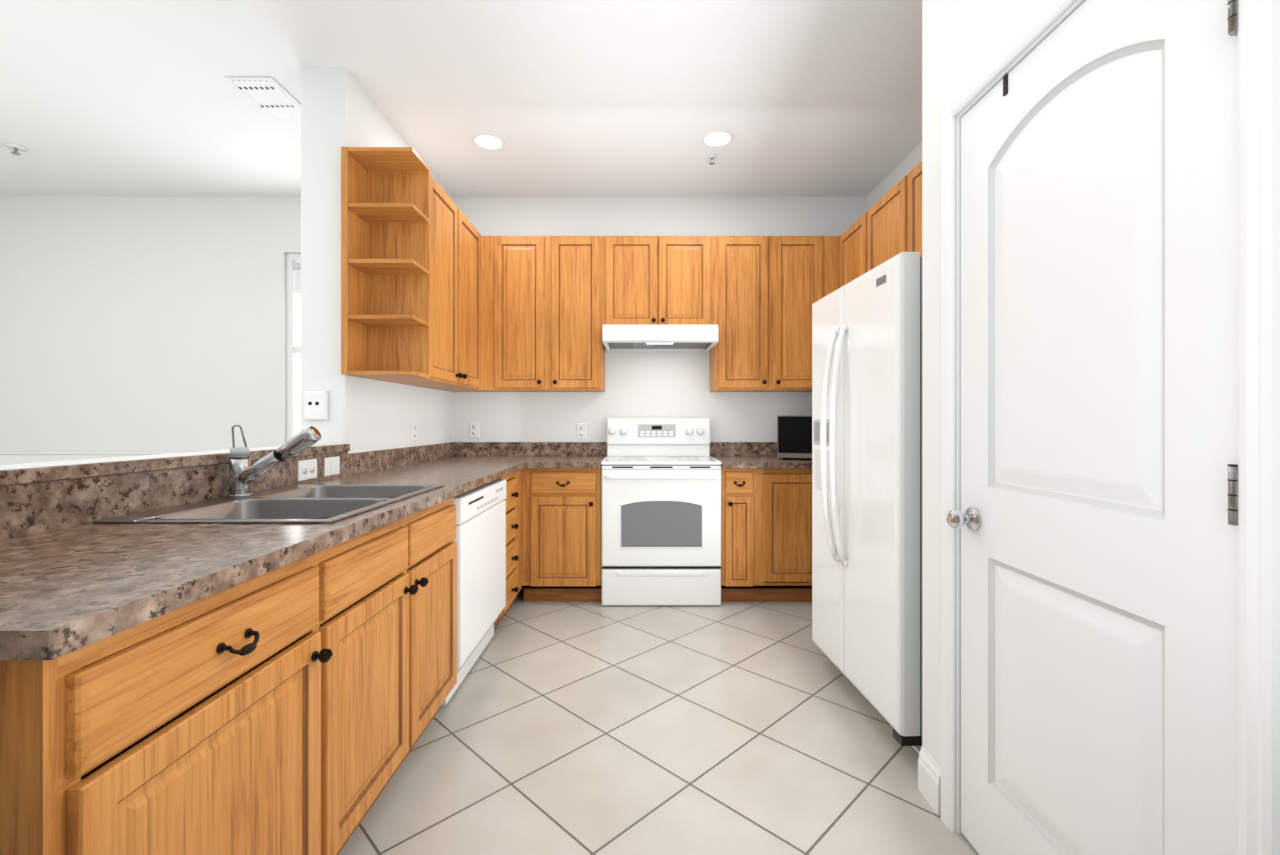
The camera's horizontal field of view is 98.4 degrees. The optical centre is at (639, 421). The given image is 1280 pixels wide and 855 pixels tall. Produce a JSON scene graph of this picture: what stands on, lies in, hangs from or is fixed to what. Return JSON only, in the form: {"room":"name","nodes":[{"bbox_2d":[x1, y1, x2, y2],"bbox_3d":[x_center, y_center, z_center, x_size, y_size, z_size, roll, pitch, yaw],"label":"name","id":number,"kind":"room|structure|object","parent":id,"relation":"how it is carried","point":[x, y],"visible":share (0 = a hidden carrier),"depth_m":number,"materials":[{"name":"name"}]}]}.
{"room":"kitchen","nodes":[
{"label":"kitchen","id":0,"kind":"room"},
{"bbox_2d":[0,68,454,470],"bbox_3d":[-1.505,-0.255,2.370,0.210,2.850,3.500,0,0,0],"label":"wall","id":1,"kind":"structure","parent":0,"point":[142,324],"depth_m":4.12,"materials":[{"name":"white paint"}]},
{"bbox_2d":[0,452,189,465],"bbox_3d":[-3.601,0.629,4.105,3.978,0.809,0.030,0,0,0],"label":"trim","id":2,"kind":"structure","parent":1,"relation":"attached to","point":[14,458],"depth_m":4.10,"materials":[{"name":"white wood"}]},
{"bbox_2d":[286,253,300,442],"bbox_3d":[-2.220,-0.529,4.155,0.940,1.468,0.130,0,0,0],"label":"window","id":3,"kind":"structure","parent":1,"relation":"in","point":[293,345],"depth_m":4.15,"materials":[{"name":"white"}]},
{"bbox_2d":[297,459,316,481],"bbox_3d":[-1.381,0.201,2.296,0.008,0.082,0.128,0,0,0],"label":"electrical outlet plate","id":4,"kind":"object","parent":1,"relation":"attached to","point":[306,470],"depth_m":2.28,"materials":[{"name":"white plastic"}]},
{"bbox_2d":[304,391,327,419],"bbox_3d":[-1.532,-0.075,2.606,0.105,0.135,0.028,0,0,0],"label":"electrical outlet","id":5,"kind":"object","parent":1,"relation":"attached to","point":[315,405],"visible":1,"depth_m":2.59,"materials":[{"name":"white plastic"}]},
{"bbox_2d":[324,456,339,476],"bbox_3d":[-1.380,0.201,2.478,0.008,0.082,0.120,0,0,0],"label":"electrical outlet plate","id":6,"kind":"object","parent":1,"relation":"attached to","point":[331,465],"depth_m":2.47,"materials":[{"name":"white plastic"}]},
{"bbox_2d":[360,162,465,386],"bbox_3d":[-1.232,-0.753,3.038,0.332,1.065,0.497,0,0,0],"label":"upper cabinet","id":7,"kind":"object","parent":1,"relation":"attached to","point":[438,291],"depth_m":2.79,"materials":[{"name":"brown wood"}]},
{"bbox_2d":[411,421,416,441],"bbox_3d":[-1.396,0.061,3.412,0.008,0.118,0.074,0,0,0],"label":"electrical outlet plate","id":8,"kind":"object","parent":1,"relation":"attached to","point":[414,424],"depth_m":3.40,"materials":[{"name":"white plastic"}]},
{"bbox_2d":[419,216,484,391],"bbox_3d":[-1.239,-0.753,3.515,0.318,1.065,0.459,0,0,0],"label":"upper cabinet","id":9,"kind":"object","parent":1,"relation":"attached to","point":[474,242],"depth_m":3.63,"materials":[{"name":"brown wood"}]},
{"bbox_2d":[0,0,922,196],"bbox_3d":[-1.500,-1.730,0.520,8.200,0.100,7.440,0,0,0],"label":"ceiling","id":10,"kind":"structure","parent":0,"point":[560,98],"depth_m":2.81,"materials":[{"name":"white paint"}]},
{"bbox_2d":[4,142,27,155],"bbox_3d":[-3.810,-1.657,3.370,0.090,0.046,0.090,0,0,0],"label":"sprinkler head","id":11,"kind":"object","parent":10,"relation":"attached to","point":[16,148],"visible":1,"depth_m":3.36,"materials":[{"name":"white metal"}]},
{"bbox_2d":[225,76,300,120],"bbox_3d":[-1.907,-1.674,2.881,0.227,0.012,0.385,0,0,0],"label":"ceiling vent","id":12,"kind":"object","parent":10,"relation":"in","point":[273,98],"visible":0.9,"depth_m":2.84,"materials":[{"name":"white metal"}]},
{"bbox_2d":[472,132,505,149],"bbox_3d":[-0.908,-1.677,3.309,0.195,0.006,0.195,0,0,-6],"label":"recessed light","id":13,"kind":"object","parent":10,"relation":"in","point":[483,140],"depth_m":3.30,"materials":[{"name":"white"}]},
{"bbox_2d":[700,129,734,164],"bbox_3d":[0.479,-1.655,3.336,0.195,0.050,0.323,0,0,18],"label":"recessed light","id":14,"kind":"object","parent":10,"relation":"in","point":[718,138],"depth_m":3.27,"materials":[{"name":"white"}]},
{"bbox_2d":[454,196,860,546],"bbox_3d":[-1.560,-0.255,4.180,8.320,2.850,0.120,0,0,0],"label":"wall","id":15,"kind":"structure","parent":0,"point":[638,384],"depth_m":4.12,"materials":[{"name":"white paint"}]},
{"bbox_2d":[469,422,479,437],"bbox_3d":[-1.235,0.063,4.116,0.074,0.118,0.008,0,0,0],"label":"electrical outlet plate","id":16,"kind":"object","parent":15,"relation":"attached to","point":[474,426],"depth_m":4.11,"materials":[{"name":"white plastic"}]},
{"bbox_2d":[484,236,548,391],"bbox_3d":[-0.868,-0.753,3.959,0.462,1.065,0.317,0,0,0],"label":"upper cabinet","id":17,"kind":"object","parent":15,"relation":"attached to","point":[517,267],"depth_m":3.80,"materials":[{"name":"brown wood"}]},
{"bbox_2d":[548,236,604,391],"bbox_3d":[-0.450,-0.753,3.959,0.375,1.065,0.317,0,0,0],"label":"upper cabinet","id":18,"kind":"object","parent":15,"relation":"attached to","point":[577,348],"depth_m":3.80,"materials":[{"name":"brown wood"}]},
{"bbox_2d":[576,423,586,439],"bbox_3d":[-0.435,0.071,4.116,0.074,0.118,0.008,0,0,0],"label":"electrical outlet plate","id":19,"kind":"object","parent":15,"relation":"attached to","point":[581,427],"depth_m":4.11,"materials":[{"name":"white plastic"}]},
{"bbox_2d":[603,236,660,324],"bbox_3d":[-0.068,-0.966,3.959,0.386,0.639,0.317,0,0,0],"label":"upper cabinet","id":20,"kind":"object","parent":15,"relation":"attached to","point":[632,264],"depth_m":3.80,"materials":[{"name":"brown wood"}]},
{"bbox_2d":[602,324,718,351],"bbox_3d":[0.135,-0.582,3.873,0.762,0.120,0.486,0,0,0],"label":"range hood","id":21,"kind":"object","parent":15,"relation":"attached to","point":[660,338],"visible":1,"depth_m":3.63,"materials":[{"name":"white metal"}]},
{"bbox_2d":[660,236,718,325],"bbox_3d":[0.322,-0.966,3.959,0.393,0.639,0.317,0,0,0],"label":"upper cabinet","id":22,"kind":"object","parent":15,"relation":"attached to","point":[690,264],"depth_m":3.80,"materials":[{"name":"brown wood"}]},
{"bbox_2d":[709,236,772,391],"bbox_3d":[0.710,-0.753,3.959,0.382,1.065,0.317,0,0,0],"label":"upper cabinet","id":23,"kind":"object","parent":15,"relation":"attached to","point":[742,358],"depth_m":3.80,"materials":[{"name":"brown wood"}]},
{"bbox_2d":[772,236,836,391],"bbox_3d":[1.146,-0.753,3.959,0.489,1.065,0.317,0,0,0],"label":"upper cabinet","id":24,"kind":"object","parent":15,"relation":"attached to","point":[805,267],"depth_m":3.80,"materials":[{"name":"brown wood"}]},
{"bbox_2d":[338,588,979,854],"bbox_3d":[-1.500,1.220,0.520,8.200,0.100,7.440,0,0,0],"label":"floor","id":25,"kind":"structure","parent":0,"point":[601,730],"depth_m":1.95,"materials":[{"name":"tile"}]},
{"bbox_2d":[0,544,339,854],"bbox_3d":[-1.067,0.732,1.000,0.662,0.876,0.604,0,0,0],"label":"base cabinet","id":26,"kind":"object","parent":25,"relation":"on","point":[286,715],"depth_m":0.92,"materials":[{"name":"brown wood"}]},
{"bbox_2d":[0,442,527,659],"bbox_3d":[-1.055,0.199,2.379,0.690,0.186,3.482,0,0,0],"label":"countertop","id":27,"kind":"structure","parent":26,"relation":"on","point":[72,577],"depth_m":1.24,"materials":[{"name":"laminate"}]},
{"bbox_2d":[227,424,321,497],"bbox_3d":[-1.214,0.130,1.828,0.310,0.237,0.068,0,0,6],"label":"faucet","id":28,"kind":"object","parent":27,"relation":"on","point":[243,473],"visible":1,"depth_m":1.81,"materials":[{"name":"silver metal"}]},
{"bbox_2d":[339,511,419,852],"bbox_3d":[-1.067,0.732,1.531,0.662,0.876,0.518,0,0,0],"label":"base cabinet","id":29,"kind":"object","parent":25,"relation":"on","point":[379,577],"depth_m":1.55,"materials":[{"name":"brown wood"}]},
{"bbox_2d":[419,497,456,738],"bbox_3d":[-1.067,0.732,2.000,0.662,0.876,0.480,0,0,0],"label":"base cabinet","id":30,"kind":"object","parent":25,"relation":"on","point":[438,550],"depth_m":2.01,"materials":[{"name":"brown wood"}]},
{"bbox_2d":[438,479,506,708],"bbox_3d":[-1.050,0.742,2.620,0.659,0.857,0.748,0,0,0],"label":"dishwasher","id":31,"kind":"object","parent":25,"relation":"on","point":[480,539],"visible":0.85,"depth_m":2.50,"materials":[{"name":"white metal"}]},
{"bbox_2d":[494,476,505,630],"bbox_3d":[-1.067,0.732,2.625,0.662,0.876,0.840,0,0,0],"label":"base cabinet","id":32,"kind":"object","parent":25,"relation":"on","point":[501,616],"depth_m":3.10,"materials":[{"name":"brown wood"}]},
{"bbox_2d":[505,468,534,613],"bbox_3d":[-1.044,0.732,3.269,0.708,0.876,0.538,0,0,0],"label":"base cabinet","id":33,"kind":"object","parent":25,"relation":"on","point":[520,489],"depth_m":3.49,"materials":[{"name":"brown wood"}]},
{"bbox_2d":[534,467,601,602],"bbox_3d":[-0.502,0.732,3.809,0.505,0.876,0.617,0,0,0],"label":"base cabinet","id":34,"kind":"object","parent":25,"relation":"on","point":[568,501],"depth_m":3.50,"materials":[{"name":"brown wood"}]},
{"bbox_2d":[528,442,606,467],"bbox_3d":[-0.480,0.223,3.789,0.459,0.138,0.662,0,0,0],"label":"countertop","id":35,"kind":"structure","parent":34,"relation":"on","point":[540,454],"depth_m":4.11,"materials":[{"name":"laminate"}]},
{"bbox_2d":[600,418,721,605],"bbox_3d":[0.135,0.573,3.764,0.766,1.195,0.704,0,0,0],"label":"range","id":36,"kind":"object","parent":25,"relation":"on","point":[661,511],"visible":1,"depth_m":3.48,"materials":[{"name":"enameled steel"},{"name":"glass"}]},
{"bbox_2d":[720,467,811,602],"bbox_3d":[1.104,0.732,3.809,1.168,0.876,0.617,0,0,0],"label":"base cabinet","id":37,"kind":"object","parent":25,"relation":"on","point":[766,513],"depth_m":3.50,"materials":[{"name":"brown wood"}]},
{"bbox_2d":[709,442,811,467],"bbox_3d":[1.104,0.223,3.795,1.168,0.138,0.649,0,0,0],"label":"countertop","id":38,"kind":"structure","parent":37,"relation":"on","point":[731,454],"depth_m":3.97,"materials":[{"name":"stone"}]},
{"bbox_2d":[776,415,811,459],"bbox_3d":[1.217,0.107,3.772,0.500,0.296,0.364,0,0,22],"label":"microwave","id":39,"kind":"object","parent":38,"relation":"on","point":[794,436],"visible":0.52,"depth_m":3.66,"materials":[{"name":"silver metal"}]},
{"bbox_2d":[812,252,922,754],"bbox_3d":[1.216,0.295,2.310,0.871,1.750,0.816,0,0,-3],"label":"refrigerator","id":40,"kind":"object","parent":25,"relation":"on","point":[867,483],"visible":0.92,"depth_m":2.06,"materials":[{"name":"white metal"}]},
{"bbox_2d":[860,152,911,216],"bbox_3d":[2.130,-0.255,2.885,0.940,2.850,2.470,0,0,0],"label":"wall","id":41,"kind":"structure","parent":0,"point":[905,166],"depth_m":3.77,"materials":[{"name":"white paint"}]},
{"bbox_2d":[836,216,862,289],"bbox_3d":[1.530,-0.753,3.582,0.317,1.065,0.474,0,0,0],"label":"upper cabinet","id":42,"kind":"object","parent":41,"relation":"attached to","point":[850,244],"depth_m":3.61,"materials":[{"name":"brown wood"}]},
{"bbox_2d":[862,177,903,274],"bbox_3d":[1.530,-0.753,3.098,0.317,1.065,0.495,0,0,0],"label":"upper cabinet","id":43,"kind":"object","parent":41,"relation":"attached to","point":[882,224],"depth_m":3.11,"materials":[{"name":"brown wood"}]},
{"bbox_2d":[904,160,922,256],"bbox_3d":[1.530,-0.958,2.597,0.317,0.655,0.504,0,0,0],"label":"upper cabinet","id":44,"kind":"object","parent":41,"relation":"attached to","point":[913,182],"depth_m":2.77,"materials":[{"name":"brown wood"}]},
{"bbox_2d":[912,0,1043,767],"bbox_3d":[0.955,-0.255,-0.720,0.110,2.850,4.960,0,0,0],"label":"wall","id":45,"kind":"structure","parent":0,"point":[958,36],"depth_m":1.69,"materials":[{"name":"white paint"}]},
{"bbox_2d":[917,746,940,815],"bbox_3d":[-2.345,1.103,0.550,6.490,0.135,7.101,0,0,0],"label":"baseboard","id":46,"kind":"structure","parent":45,"relation":"attached to","point":[929,778],"depth_m":1.69,"materials":[{"name":"white wood"}]},
{"bbox_2d":[946,0,1237,854],"bbox_3d":[0.890,0.151,1.192,0.107,2.018,0.740,0,0,0],"label":"pantry door","id":47,"kind":"structure","parent":45,"relation":"in","point":[1094,518],"depth_m":1.08,"materials":[{"name":"white wood"}]},
{"bbox_2d":[940,0,1279,854],"bbox_3d":[0.946,0.120,1.198,0.126,2.100,0.875,0,0,0],"label":"door frame","id":48,"kind":"structure","parent":45,"relation":"attached to","point":[1258,427],"depth_m":0.80,"materials":[{"name":"white wood"}]}
]}

